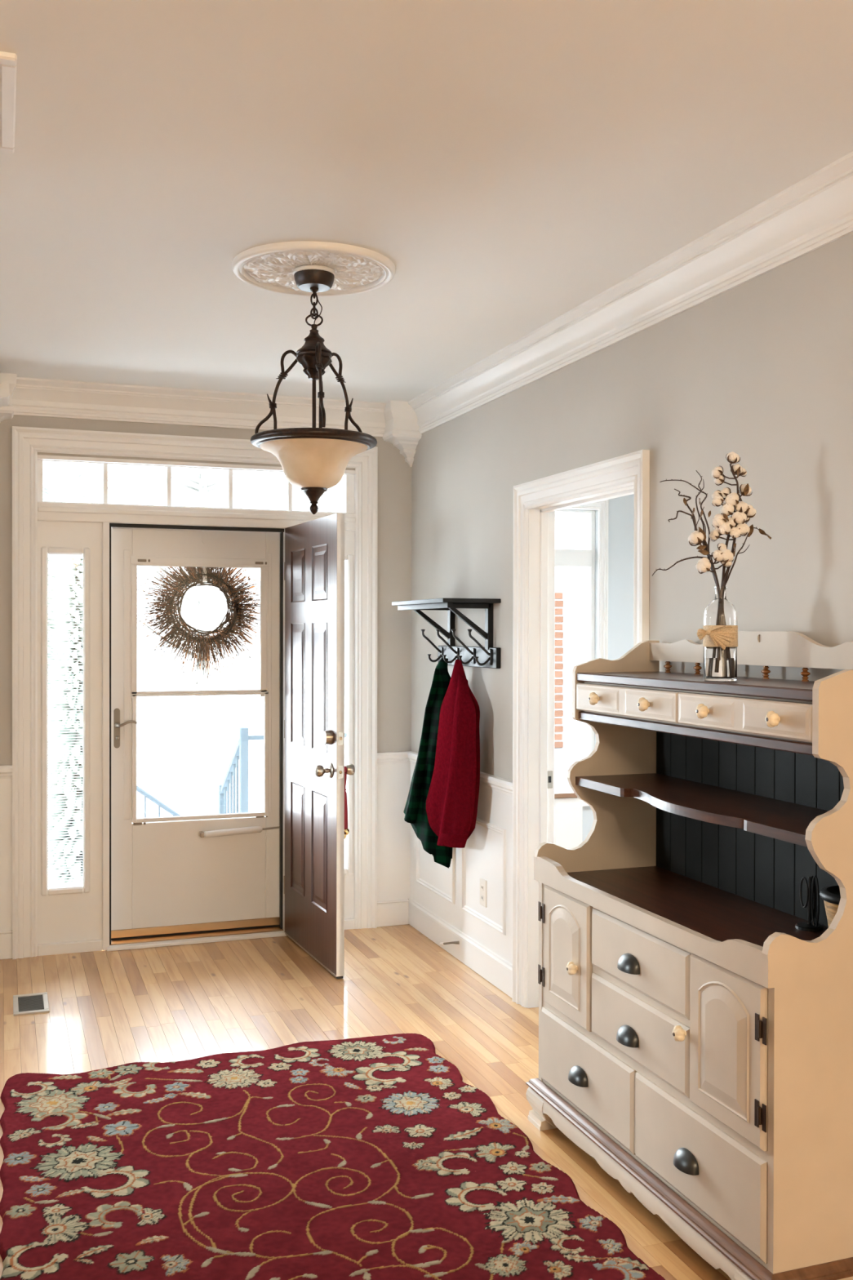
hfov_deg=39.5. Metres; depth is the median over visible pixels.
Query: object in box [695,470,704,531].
twig
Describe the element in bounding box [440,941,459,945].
door stop
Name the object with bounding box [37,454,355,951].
trim
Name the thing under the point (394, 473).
wall
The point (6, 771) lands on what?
trim
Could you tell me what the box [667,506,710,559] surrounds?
twig
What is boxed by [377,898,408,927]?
baseboard
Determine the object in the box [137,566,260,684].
twig wreath
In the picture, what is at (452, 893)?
trim
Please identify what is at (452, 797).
jacket
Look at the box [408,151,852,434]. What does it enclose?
trim
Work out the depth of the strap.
5.94 m
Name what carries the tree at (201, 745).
on the ground
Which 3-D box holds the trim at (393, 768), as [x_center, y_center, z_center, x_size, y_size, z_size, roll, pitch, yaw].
[-0.167,0.962,6.124,0.192,0.768,0.028,0,0,-20]
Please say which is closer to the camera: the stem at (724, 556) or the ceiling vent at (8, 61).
the ceiling vent at (8, 61)
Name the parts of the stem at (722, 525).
stem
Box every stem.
[688,527,733,586]
[709,501,756,586]
[711,451,752,586]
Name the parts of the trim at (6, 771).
chair rail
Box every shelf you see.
[391,598,501,668]
[575,773,828,847]
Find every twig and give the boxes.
[652,555,716,582]
[659,479,712,573]
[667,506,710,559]
[674,488,717,586]
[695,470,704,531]
[724,524,771,586]
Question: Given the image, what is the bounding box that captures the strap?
[202,567,207,582]
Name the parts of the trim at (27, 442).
casing, head casing, casing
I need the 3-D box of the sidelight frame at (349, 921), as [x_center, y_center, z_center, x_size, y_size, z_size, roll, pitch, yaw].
[-0.532,0.459,6.037,0.334,2.038,0.082,0,0,-20]
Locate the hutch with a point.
(695, 1042)
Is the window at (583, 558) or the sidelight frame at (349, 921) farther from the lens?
the window at (583, 558)
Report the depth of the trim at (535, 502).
4.79 m
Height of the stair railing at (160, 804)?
1.248 m
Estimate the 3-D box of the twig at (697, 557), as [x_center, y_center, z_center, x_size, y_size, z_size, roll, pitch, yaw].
[0.674,-0.084,3.066,0.182,0.267,0.014,0,0,-3]
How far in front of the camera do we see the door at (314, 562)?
5.43 m
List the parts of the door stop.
rod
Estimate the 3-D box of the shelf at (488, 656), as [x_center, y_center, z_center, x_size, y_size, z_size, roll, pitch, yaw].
[0.071,-0.029,5.350,0.264,0.298,0.720,0,0,-20]
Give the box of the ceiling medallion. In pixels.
[231,240,395,296]
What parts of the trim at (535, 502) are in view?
casing, strike plate, casing, head casing, casing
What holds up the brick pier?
on the ground
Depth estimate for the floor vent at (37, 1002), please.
4.81 m
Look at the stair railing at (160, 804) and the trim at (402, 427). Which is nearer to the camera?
the trim at (402, 427)
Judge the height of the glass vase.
0.244 m
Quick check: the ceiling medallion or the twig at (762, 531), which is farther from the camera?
the ceiling medallion
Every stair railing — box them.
[136,785,182,817]
[218,727,346,813]
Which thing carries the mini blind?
attached to the sidelight frame at (69, 918)
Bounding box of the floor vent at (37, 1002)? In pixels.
[13,991,49,1015]
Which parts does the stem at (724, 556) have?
stem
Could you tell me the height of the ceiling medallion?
0.027 m
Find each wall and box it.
[0,414,634,930]
[410,232,852,781]
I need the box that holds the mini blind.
[48,553,83,887]
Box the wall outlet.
[480,877,487,907]
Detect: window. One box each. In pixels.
[37,459,354,513]
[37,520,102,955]
[48,502,83,887]
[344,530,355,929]
[555,499,608,806]
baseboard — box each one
[0,929,12,959]
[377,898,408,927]
[408,897,512,997]
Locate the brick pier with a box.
[554,591,566,786]
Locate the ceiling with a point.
(514, 163)
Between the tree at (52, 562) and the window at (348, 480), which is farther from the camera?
the tree at (52, 562)
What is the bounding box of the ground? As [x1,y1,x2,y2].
[48,677,585,888]
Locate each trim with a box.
[0,373,17,422]
[0,764,12,930]
[11,377,386,436]
[12,426,377,959]
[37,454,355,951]
[377,751,410,901]
[382,400,422,466]
[407,751,512,964]
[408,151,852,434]
[511,449,649,1008]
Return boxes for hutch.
[525,631,852,1279]
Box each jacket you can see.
[403,657,452,867]
[426,659,479,848]
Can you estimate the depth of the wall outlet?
5.21 m
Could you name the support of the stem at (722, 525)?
in the glass vase
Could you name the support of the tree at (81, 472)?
on the ground
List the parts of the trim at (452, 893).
panel moulding, chair rail, panel moulding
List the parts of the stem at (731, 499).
stem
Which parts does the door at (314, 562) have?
panel, panel, panel, panel, panel, panel, knob, latch plate, latch plate, knob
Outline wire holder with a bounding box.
[795,875,823,931]
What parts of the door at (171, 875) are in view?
handle plate, lever, sash, sash, rod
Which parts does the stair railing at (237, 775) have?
post, rail, post, rail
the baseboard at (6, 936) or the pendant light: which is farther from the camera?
the baseboard at (6, 936)
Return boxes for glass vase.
[697,586,737,681]
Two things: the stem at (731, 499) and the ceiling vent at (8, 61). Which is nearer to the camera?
the ceiling vent at (8, 61)
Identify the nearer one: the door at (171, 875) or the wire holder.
the wire holder
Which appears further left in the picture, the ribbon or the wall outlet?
the ribbon
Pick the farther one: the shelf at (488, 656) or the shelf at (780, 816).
the shelf at (488, 656)
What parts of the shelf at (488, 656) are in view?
hook rail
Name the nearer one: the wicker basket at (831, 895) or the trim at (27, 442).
the wicker basket at (831, 895)
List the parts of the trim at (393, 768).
chair rail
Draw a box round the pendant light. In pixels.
[250,269,377,514]
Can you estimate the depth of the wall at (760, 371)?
3.66 m
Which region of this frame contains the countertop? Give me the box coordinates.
[567,866,827,946]
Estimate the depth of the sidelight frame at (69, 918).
5.61 m
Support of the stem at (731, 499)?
in the glass vase
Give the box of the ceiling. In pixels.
[0,0,852,403]
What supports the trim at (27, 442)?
attached to the wall at (394, 473)
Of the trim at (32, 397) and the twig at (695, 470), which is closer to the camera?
the twig at (695, 470)
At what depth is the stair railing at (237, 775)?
7.21 m
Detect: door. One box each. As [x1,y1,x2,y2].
[111,527,279,939]
[284,513,355,978]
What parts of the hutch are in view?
door panel, cabinet door, knob, cup pull, knob, panel, cup pull, cup pull, drawer, drawer, drawer, knob, drawer, rail, frame, knob, cup pull, moulding, knob, door panel, cabinet door, drawer, gallery rail, knob, panel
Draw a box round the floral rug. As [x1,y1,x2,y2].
[0,1033,665,1279]
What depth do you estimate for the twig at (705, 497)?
3.08 m
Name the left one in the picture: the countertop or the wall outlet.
the wall outlet
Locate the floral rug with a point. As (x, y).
(371, 1157)
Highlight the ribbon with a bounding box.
[344,765,349,839]
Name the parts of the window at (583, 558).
frame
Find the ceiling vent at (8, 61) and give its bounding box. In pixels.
[0,51,17,153]
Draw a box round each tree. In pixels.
[42,462,63,702]
[48,463,144,731]
[137,468,259,815]
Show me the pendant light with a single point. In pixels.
(313, 460)
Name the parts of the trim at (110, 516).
door post, transom rail, door post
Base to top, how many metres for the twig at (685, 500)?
0.471 m
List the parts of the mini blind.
rail, head rail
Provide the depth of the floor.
4.67 m
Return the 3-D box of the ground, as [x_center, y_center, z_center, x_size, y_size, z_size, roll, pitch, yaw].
[-5.065,2.559,14.139,80.000,0.200,90.000,0,0,-20]
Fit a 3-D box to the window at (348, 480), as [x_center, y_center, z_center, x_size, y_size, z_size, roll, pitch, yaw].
[-1.110,-0.746,5.853,1.544,0.206,0.080,0,0,-20]
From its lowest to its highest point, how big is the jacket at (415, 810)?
0.972 m
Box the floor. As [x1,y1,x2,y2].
[0,924,731,1279]
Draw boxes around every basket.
[819,884,840,927]
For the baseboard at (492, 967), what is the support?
attached to the wall at (760, 371)
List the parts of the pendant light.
arm, rod, lamp shade, arm, arm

